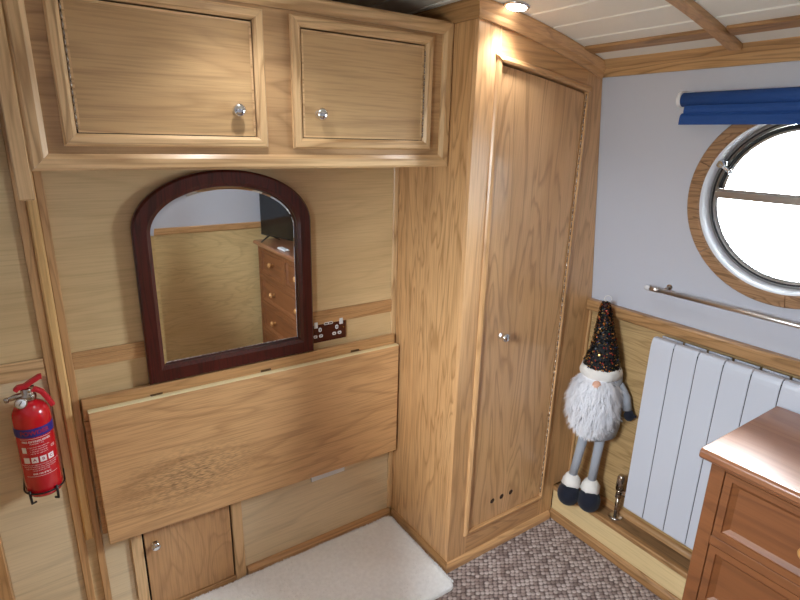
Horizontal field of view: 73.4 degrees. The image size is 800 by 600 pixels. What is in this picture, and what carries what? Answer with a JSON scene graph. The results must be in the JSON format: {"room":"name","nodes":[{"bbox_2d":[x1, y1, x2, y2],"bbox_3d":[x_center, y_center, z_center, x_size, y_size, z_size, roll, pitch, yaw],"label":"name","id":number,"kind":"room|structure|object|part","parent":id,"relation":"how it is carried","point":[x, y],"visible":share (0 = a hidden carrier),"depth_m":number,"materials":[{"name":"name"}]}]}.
{"room":"ship interior","nodes":[
{"label":"ship interior","id":0,"kind":"room"},
{"bbox_2d":[0,124,392,599],"bbox_3d":[-0.322,0.029,1.945,2.140,2.020,0.053,-10,20,-33],"label":"wall","id":1,"kind":"structure","parent":0,"point":[90,213],"depth_m":1.61,"materials":[{"name":"brown wood"}]},
{"bbox_2d":[0,536,14,599],"bbox_3d":[-1.159,0.695,1.524,0.045,0.950,0.020,-10,20,-33],"label":"trim","id":2,"kind":"structure","parent":1,"relation":"attached to","point":[6,590],"depth_m":1.56,"materials":[{"name":"brown wood"}]},
{"bbox_2d":[0,358,45,384],"bbox_3d":[-1.059,0.198,1.442,0.176,0.054,0.010,-10,20,-33],"label":"trim","id":3,"kind":"structure","parent":1,"relation":"attached to","point":[26,369],"depth_m":1.46,"materials":[{"name":"brown wood"}]},
{"bbox_2d":[23,385,64,504],"bbox_3d":[-1.002,0.401,1.482,0.100,0.315,0.112,-10,20,-33],"label":"bracket","id":4,"kind":"object","parent":1,"relation":"attached to","point":[29,493],"visible":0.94,"depth_m":1.49,"materials":[{"name":"black metal"}]},
{"bbox_2d":[3,373,62,496],"bbox_3d":[-0.997,0.370,1.467,0.091,0.348,0.092,4,17,10],"label":"fire extinguisher","id":5,"kind":"object","parent":4,"relation":"hanging from","point":[31,417],"visible":1,"depth_m":1.44,"materials":[{"name":"red metal"}]},
{"bbox_3d":[-1.001,0.432,1.440,0.015,0.017,0.001,2,17,2],"label":"fire class panel","id":6,"kind":"part","parent":5,"relation":"part of","materials":[{"name":"white paper"}]},
{"bbox_3d":[-0.990,0.221,1.426,0.066,0.037,0.019,-10,20,-33],"label":"lever","id":7,"kind":"part","parent":5,"relation":"part of","materials":[{"name":"red plastic"}]},
{"bbox_3d":[-0.982,0.431,1.444,0.015,0.017,0.001,-6,18,-22],"label":"fire class panel","id":8,"kind":"part","parent":5,"relation":"part of","materials":[{"name":"white paper"}]},
{"bbox_3d":[-0.969,0.261,1.454,0.053,0.063,0.017,-10,20,-33],"label":"carry handle","id":9,"kind":"part","parent":5,"relation":"part of","materials":[{"name":"red plastic"}]},
{"bbox_3d":[-0.966,0.428,1.454,0.001,0.017,0.015,16,22,40],"label":"fire class panel","id":10,"kind":"part","parent":5,"relation":"part of","materials":[{"name":"white paper"}]},
{"bbox_2d":[0,101,95,599],"bbox_3d":[-0.977,0.234,1.510,0.023,1.850,0.012,-10,20,-33],"label":"trim","id":11,"kind":"structure","parent":1,"relation":"attached to","point":[21,207],"depth_m":1.49,"materials":[{"name":"brown wood"}]},
{"bbox_2d":[2,4,93,539],"bbox_3d":[-0.950,0.019,1.457,0.024,1.508,0.018,-10,20,-33],"label":"trim","id":12,"kind":"structure","parent":1,"relation":"attached to","point":[32,206],"depth_m":1.49,"materials":[{"name":"brown wood"}]},
{"bbox_2d":[32,171,111,599],"bbox_3d":[-0.943,0.385,1.583,0.020,1.520,0.012,-10,20,-33],"label":"trim","id":13,"kind":"structure","parent":1,"relation":"attached to","point":[37,175],"depth_m":1.52,"materials":[{"name":"brown wood"}]},
{"bbox_2d":[0,0,453,200],"bbox_3d":[-0.395,-0.557,1.480,1.156,0.483,0.309,-10,20,-33],"label":"upper cabinet","id":14,"kind":"object","parent":1,"relation":"attached to","point":[102,85],"visible":1,"depth_m":1.30,"materials":[{"name":"brown wood"}]},
{"bbox_3d":[-0.811,-0.441,1.108,0.030,0.458,0.092,-10,20,-33],"label":"trim","id":15,"kind":"part","parent":14,"relation":"part of","materials":[{"name":"brown wood"}]},
{"bbox_3d":[-0.759,-0.476,1.082,0.036,0.422,0.014,-10,20,-33],"label":"moulding","id":16,"kind":"part","parent":14,"relation":"part of","materials":[{"name":"brown wood"}]},
{"bbox_3d":[-0.707,-0.489,1.115,0.027,0.325,0.013,-10,20,-33],"label":"door moulding","id":17,"kind":"part","parent":14,"relation":"part of","materials":[{"name":"brown wood"}]},
{"bbox_3d":[-0.536,-0.522,1.242,0.396,0.266,0.016,-10,20,-33],"label":"door","id":18,"kind":"part","parent":14,"relation":"part of","materials":[{"name":"brown wood"}]},
{"bbox_3d":[-0.532,-0.377,1.274,0.456,0.027,0.013,-10,20,-33],"label":"door moulding","id":19,"kind":"part","parent":14,"relation":"part of","materials":[{"name":"brown wood"}]},
{"bbox_3d":[-0.525,-0.663,1.188,0.456,0.027,0.013,-10,20,-33],"label":"door moulding","id":20,"kind":"part","parent":14,"relation":"part of","materials":[{"name":"brown wood"}]},
{"bbox_3d":[-0.398,-0.469,1.328,0.032,0.032,0.028,-10,20,-33],"label":"knob","id":21,"kind":"part","parent":14,"relation":"part of","materials":[{"name":"silver metal"}]},
{"bbox_3d":[-0.312,-0.369,1.432,1.123,0.036,0.014,-10,20,-33],"label":"moulding","id":22,"kind":"part","parent":14,"relation":"part of","materials":[{"name":"brown wood"}]},
{"bbox_3d":[-0.351,-0.550,1.347,0.027,0.325,0.013,-10,20,-33],"label":"door moulding","id":23,"kind":"part","parent":14,"relation":"part of","materials":[{"name":"brown wood"}]},
{"bbox_3d":[-0.270,-0.564,1.400,0.027,0.325,0.013,-10,20,-33],"label":"door moulding","id":24,"kind":"part","parent":14,"relation":"part of","materials":[{"name":"brown wood"}]},
{"bbox_3d":[-0.212,-0.501,1.449,0.032,0.032,0.028,-10,20,-33],"label":"knob","id":25,"kind":"part","parent":14,"relation":"part of","materials":[{"name":"silver metal"}]},
{"bbox_3d":[-0.303,-0.739,1.320,1.123,0.036,0.014,-10,20,-33],"label":"moulding","id":26,"kind":"part","parent":14,"relation":"part of","materials":[{"name":"brown wood"}]},
{"bbox_3d":[-0.099,-0.597,1.526,0.393,0.266,0.016,-10,20,-33],"label":"door","id":27,"kind":"part","parent":14,"relation":"part of","materials":[{"name":"brown wood"}]},
{"bbox_3d":[-0.088,-0.738,1.473,0.454,0.027,0.013,-10,20,-33],"label":"door moulding","id":28,"kind":"part","parent":14,"relation":"part of","materials":[{"name":"brown wood"}]},
{"bbox_3d":[-0.096,-0.452,1.559,0.454,0.027,0.013,-10,20,-33],"label":"door moulding","id":29,"kind":"part","parent":14,"relation":"part of","materials":[{"name":"brown wood"}]},
{"bbox_3d":[0.085,-0.626,1.632,0.027,0.325,0.013,-10,20,-33],"label":"door moulding","id":30,"kind":"part","parent":14,"relation":"part of","materials":[{"name":"brown wood"}]},
{"bbox_3d":[0.143,-0.632,1.670,0.036,0.422,0.014,-10,20,-33],"label":"moulding","id":31,"kind":"part","parent":14,"relation":"part of","materials":[{"name":"brown wood"}]},
{"bbox_2d":[71,299,391,369],"bbox_3d":[-0.482,0.098,1.817,1.080,0.050,0.011,-10,20,-33],"label":"trim","id":32,"kind":"structure","parent":1,"relation":"attached to","point":[128,351],"depth_m":1.61,"materials":[{"name":"brown wood"}]},
{"bbox_2d":[81,333,398,543],"bbox_3d":[-0.471,0.458,1.907,1.088,0.512,0.040,-10,20,-33],"label":"table","id":33,"kind":"object","parent":1,"relation":"attached to","point":[167,453],"visible":1,"depth_m":1.82,"materials":[{"name":"brown wood"}]},
{"bbox_2d":[130,170,313,384],"bbox_3d":[-0.533,-0.085,1.702,0.547,0.638,0.024,-10,20,-33],"label":"wall mirror","id":34,"kind":"object","parent":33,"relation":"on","point":[223,265],"visible":1,"depth_m":1.69,"materials":[{"name":"brown wood"}]},
{"bbox_2d":[150,186,298,364],"bbox_3d":[-0.537,-0.089,1.706,0.450,0.538,0.002,-10,20,-33],"label":"mirror glass","id":35,"kind":"object","parent":34,"relation":"attached to","point":[225,257],"depth_m":1.69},
{"bbox_2d":[247,507,389,574],"bbox_3d":[-0.314,0.985,2.214,0.641,0.036,0.020,-10,20,-33],"label":"baseboard","id":36,"kind":"structure","parent":1,"relation":"attached to","point":[295,550],"depth_m":2.19,"materials":[{"name":"brown wood"}]},
{"bbox_2d":[310,467,344,481],"bbox_3d":[-0.287,0.664,2.137,0.152,0.092,0.009,-10,20,-33],"label":"wall socket","id":37,"kind":"object","parent":1,"relation":"attached to","point":[319,477],"visible":0.22,"depth_m":2.14,"materials":[{"name":"white plastic"}]},
{"bbox_2d":[313,318,345,342],"bbox_3d":[-0.264,0.108,1.974,0.147,0.088,0.012,-10,20,-33],"label":"double socket","id":38,"kind":"object","parent":1,"relation":"attached to","point":[331,330],"visible":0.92,"depth_m":1.98,"materials":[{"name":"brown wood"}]},
{"bbox_2d":[387,167,398,506],"bbox_3d":[-0.030,0.208,2.172,0.021,1.480,0.010,-10,20,-33],"label":"trim","id":39,"kind":"structure","parent":1,"relation":"attached to","point":[395,169],"depth_m":2.07,"materials":[{"name":"brown wood"}]},
{"bbox_2d":[208,500,661,599],"bbox_3d":[0.254,1.286,1.395,2.200,0.040,2.200,-10,20,-33],"label":"floor","id":40,"kind":"structure","parent":0,"point":[546,561],"depth_m":2.08,"materials":[{"name":"carpet"}]},
{"bbox_2d":[130,501,245,599],"bbox_3d":[-0.726,0.876,1.876,0.365,0.420,0.038,-10,20,-33],"label":"lower cabinet","id":41,"kind":"object","parent":40,"relation":"on","point":[187,559],"visible":0.88,"depth_m":1.89,"materials":[{"name":"brown wood"}]},
{"bbox_3d":[-0.813,0.820,1.789,0.030,0.030,0.026,-10,20,-33],"label":"knob","id":42,"kind":"part","parent":41,"relation":"part of","materials":[{"name":"silver metal"}]},
{"bbox_3d":[-0.739,1.064,1.942,0.291,0.022,0.014,-10,20,-33],"label":"rail","id":43,"kind":"part","parent":41,"relation":"part of","materials":[{"name":"brown wood"}]},
{"bbox_2d":[190,516,452,599],"bbox_3d":[-0.364,1.085,1.901,1.091,0.021,0.477,-10,20,-33],"label":"rug","id":44,"kind":"object","parent":40,"relation":"on","point":[378,560],"visible":1,"depth_m":2.04,"materials":[{"name":"white fabric"}]},
{"bbox_2d":[390,0,605,573],"bbox_3d":[0.377,0.008,2.126,0.721,1.990,0.436,-10,20,-33],"label":"wardrobe","id":45,"kind":"object","parent":40,"relation":"on","point":[495,244],"visible":0.98,"depth_m":1.93,"materials":[{"name":"brown wood"}]},
{"bbox_3d":[0.074,0.990,2.227,0.014,0.036,0.394,-10,20,-33],"label":"plinth moulding","id":46,"kind":"part","parent":45,"relation":"part of","materials":[{"name":"brown wood"}]},
{"bbox_3d":[0.095,0.050,1.974,0.016,1.983,0.381,-10,20,-33],"label":"panel","id":47,"kind":"part","parent":45,"relation":"part of","materials":[{"name":"brown wood"}]},
{"bbox_3d":[0.112,-0.872,1.661,0.030,0.049,0.428,-10,20,-33],"label":"cornice","id":48,"kind":"part","parent":45,"relation":"part of","materials":[{"name":"brown wood"}]},
{"bbox_3d":[0.418,0.997,2.232,0.589,0.036,0.014,-10,20,-33],"label":"plinth moulding","id":49,"kind":"part","parent":45,"relation":"part of","materials":[{"name":"brown wood"}]},
{"bbox_3d":[0.426,0.941,2.241,0.412,0.140,0.018,-10,20,-33],"label":"rail","id":50,"kind":"part","parent":45,"relation":"part of","materials":[{"name":"brown wood"}]},
{"bbox_3d":[0.371,0.133,1.909,0.032,0.032,0.038,-10,20,-33],"label":"knob","id":51,"kind":"part","parent":45,"relation":"part of","materials":[{"name":"silver metal"}]},
{"bbox_3d":[0.447,0.065,1.976,0.404,1.683,0.016,-10,20,-33],"label":"door","id":52,"kind":"part","parent":45,"relation":"part of","materials":[{"name":"brown wood"}]},
{"bbox_3d":[0.460,-0.806,1.676,0.604,0.168,0.030,-10,20,-33],"label":"cornice","id":53,"kind":"part","parent":45,"relation":"part of","materials":[{"name":"brown wood"}]},
{"bbox_3d":[0.468,-0.785,1.719,0.412,0.200,0.018,-10,20,-33],"label":"head rail","id":54,"kind":"part","parent":45,"relation":"part of","materials":[{"name":"brown wood"}]},
{"bbox_2d":[549,482,691,599],"bbox_3d":[1.187,1.091,1.739,0.108,0.177,1.698,-10,20,-33],"label":"ledge","id":55,"kind":"object","parent":40,"relation":"on","point":[647,555],"visible":0.7,"depth_m":2.09,"materials":[{"name":"brown wood"}]},
{"bbox_3d":[1.225,1.010,1.741,0.019,0.022,1.698,-10,20,-33],"label":"moulding","id":56,"kind":"part","parent":55,"relation":"part of","materials":[{"name":"brown wood"}]},
{"bbox_2d":[682,406,799,599],"bbox_3d":[1.182,0.881,1.218,0.433,0.883,0.938,-10,20,-33],"label":"dresser","id":57,"kind":"object","parent":40,"relation":"on","point":[746,546],"visible":1,"depth_m":1.32,"materials":[{"name":"brown wood"}]},
{"bbox_3d":[1.033,0.820,1.095,0.016,0.183,0.818,-10,20,-33],"label":"drawer","id":58,"kind":"part","parent":57,"relation":"part of","materials":[{"name":"brown wood"}]},
{"bbox_3d":[0.920,0.563,1.200,0.016,0.184,0.395,-10,20,-33],"label":"drawer","id":59,"kind":"part","parent":57,"relation":"part of","materials":[{"name":"brown wood"}]},
{"bbox_2d":[331,0,799,58],"bbox_3d":[0.275,-0.582,0.813,2.080,0.188,2.160,-10,20,-33],"label":"ceiling","id":60,"kind":"structure","parent":0,"point":[586,22],"depth_m":1.49,"materials":[{"name":"white"}]},
{"bbox_2d":[503,0,529,11],"bbox_3d":[0.332,-0.833,1.523,0.076,0.016,0.076,-10,20,-33],"label":"recessed light","id":61,"kind":"object","parent":60,"relation":"in","point":[517,6],"visible":1,"depth_m":1.51,"materials":[{"name":"silver metal"}]},
{"bbox_2d":[585,29,713,53],"bbox_3d":[0.730,-0.769,1.604,0.042,0.020,0.400,-10,20,-33],"label":"trim","id":62,"kind":"structure","parent":60,"relation":"attached to","point":[701,34],"depth_m":1.58,"materials":[{"name":"brown wood"}]},
{"bbox_2d":[665,0,742,50],"bbox_3d":[0.175,-0.632,0.975,1.824,0.149,0.036,-10,20,-33],"label":"trim","id":63,"kind":"structure","parent":60,"relation":"attached to","point":[693,10],"depth_m":1.37,"materials":[{"name":"brown wood"}]},
{"bbox_2d":[726,15,799,35],"bbox_3d":[1.208,-0.553,0.927,0.042,0.020,1.224,-10,20,-33],"label":"trim","id":64,"kind":"structure","parent":60,"relation":"attached to","point":[791,21],"depth_m":1.34,"materials":[{"name":"brown wood"}]},
{"bbox_2d":[552,311,799,551],"bbox_3d":[1.151,0.636,1.821,0.050,1.000,2.160,-10,20,-33],"label":"wall","id":65,"kind":"structure","parent":0,"point":[634,341],"depth_m":2.10,"materials":[{"name":"brown wood"}]},
{"bbox_2d":[568,310,591,470],"bbox_3d":[0.767,0.411,2.293,0.012,0.782,0.011,-10,20,-33],"label":"trim","id":66,"kind":"structure","parent":65,"relation":"attached to","point":[590,311],"depth_m":2.23,"materials":[{"name":"brown wood"}]},
{"bbox_2d":[557,295,636,512],"bbox_3d":[0.769,0.428,2.103,0.247,0.896,0.215,-4,18,-18],"label":"gnome","id":67,"kind":"object","parent":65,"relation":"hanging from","point":[595,397],"visible":1,"depth_m":2.05,"materials":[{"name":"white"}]},
{"bbox_3d":[0.737,0.629,2.207,0.066,0.234,0.039,1,17,-1],"label":"leg","id":68,"kind":"part","parent":67,"relation":"part of","materials":[{"name":"grey fabric"}]},
{"bbox_3d":[0.797,0.638,2.180,0.061,0.233,0.040,-10,20,-33],"label":"leg","id":69,"kind":"part","parent":67,"relation":"part of","materials":[{"name":"grey fabric"}]},
{"bbox_2d":[586,298,799,376],"bbox_3d":[1.236,0.227,1.507,0.032,0.045,1.686,-10,20,-33],"label":"trim","id":70,"kind":"structure","parent":65,"relation":"attached to","point":[784,363],"depth_m":1.78,"materials":[{"name":"brown wood"}]},
{"bbox_2d":[608,336,799,549],"bbox_3d":[1.140,0.613,1.701,0.089,0.802,0.977,-10,20,-33],"label":"panel radiator","id":71,"kind":"object","parent":65,"relation":"attached to","point":[692,397],"visible":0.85,"depth_m":1.84,"materials":[{"name":"white metal"}]},
{"bbox_2d":[592,61,799,358],"bbox_3d":[1.126,-0.265,1.516,0.164,0.900,2.160,-10,20,-33],"label":"wall","id":72,"kind":"structure","parent":0,"point":[648,162],"depth_m":1.81,"materials":[{"name":"grey paint"}]},
{"bbox_2d":[603,36,799,77],"bbox_3d":[1.173,-0.587,1.192,0.059,0.052,1.698,-10,20,-33],"label":"trim","id":73,"kind":"structure","parent":72,"relation":"attached to","point":[782,49],"depth_m":1.57,"materials":[{"name":"brown wood"}]},
{"bbox_2d":[644,284,799,328],"bbox_3d":[1.103,0.043,1.620,0.044,0.032,0.775,-10,20,-33],"label":"towel rail","id":74,"kind":"object","parent":72,"relation":"attached to","point":[646,287],"visible":1,"depth_m":1.70,"materials":[{"name":"silver metal"}]},
{"bbox_2d":[676,87,799,124],"bbox_3d":[1.065,-0.505,1.383,0.047,0.098,0.720,-10,20,-33],"label":"roller blind","id":75,"kind":"object","parent":72,"relation":"attached to","point":[767,105],"visible":1,"depth_m":1.50,"materials":[{"name":"blue fabric"}]},
{"bbox_2d":[687,124,799,308],"bbox_3d":[1.119,-0.261,1.520,0.140,0.584,0.588,-10,20,-33],"label":"window","id":76,"kind":"structure","parent":72,"relation":"in","point":[711,175],"depth_m":1.66,"materials":[{"name":"brown wood"}]},
{"bbox_3d":[1.141,-0.271,1.533,0.060,0.446,0.449,-10,20,-33],"label":"glass","id":77,"kind":"part","parent":76,"relation":"part of","materials":[{"name":"glass"}]},
{"bbox_3d":[1.120,-0.387,1.480,0.035,0.192,0.445,-10,20,-33],"label":"hopper frame","id":78,"kind":"part","parent":76,"relation":"part of","materials":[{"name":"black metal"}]},
{"bbox_3d":[1.122,-0.383,1.483,0.032,0.184,0.427,-10,20,-33],"label":"hopper frame","id":79,"kind":"part","parent":76,"relation":"part of","materials":[{"name":"silver metal"}]}
]}

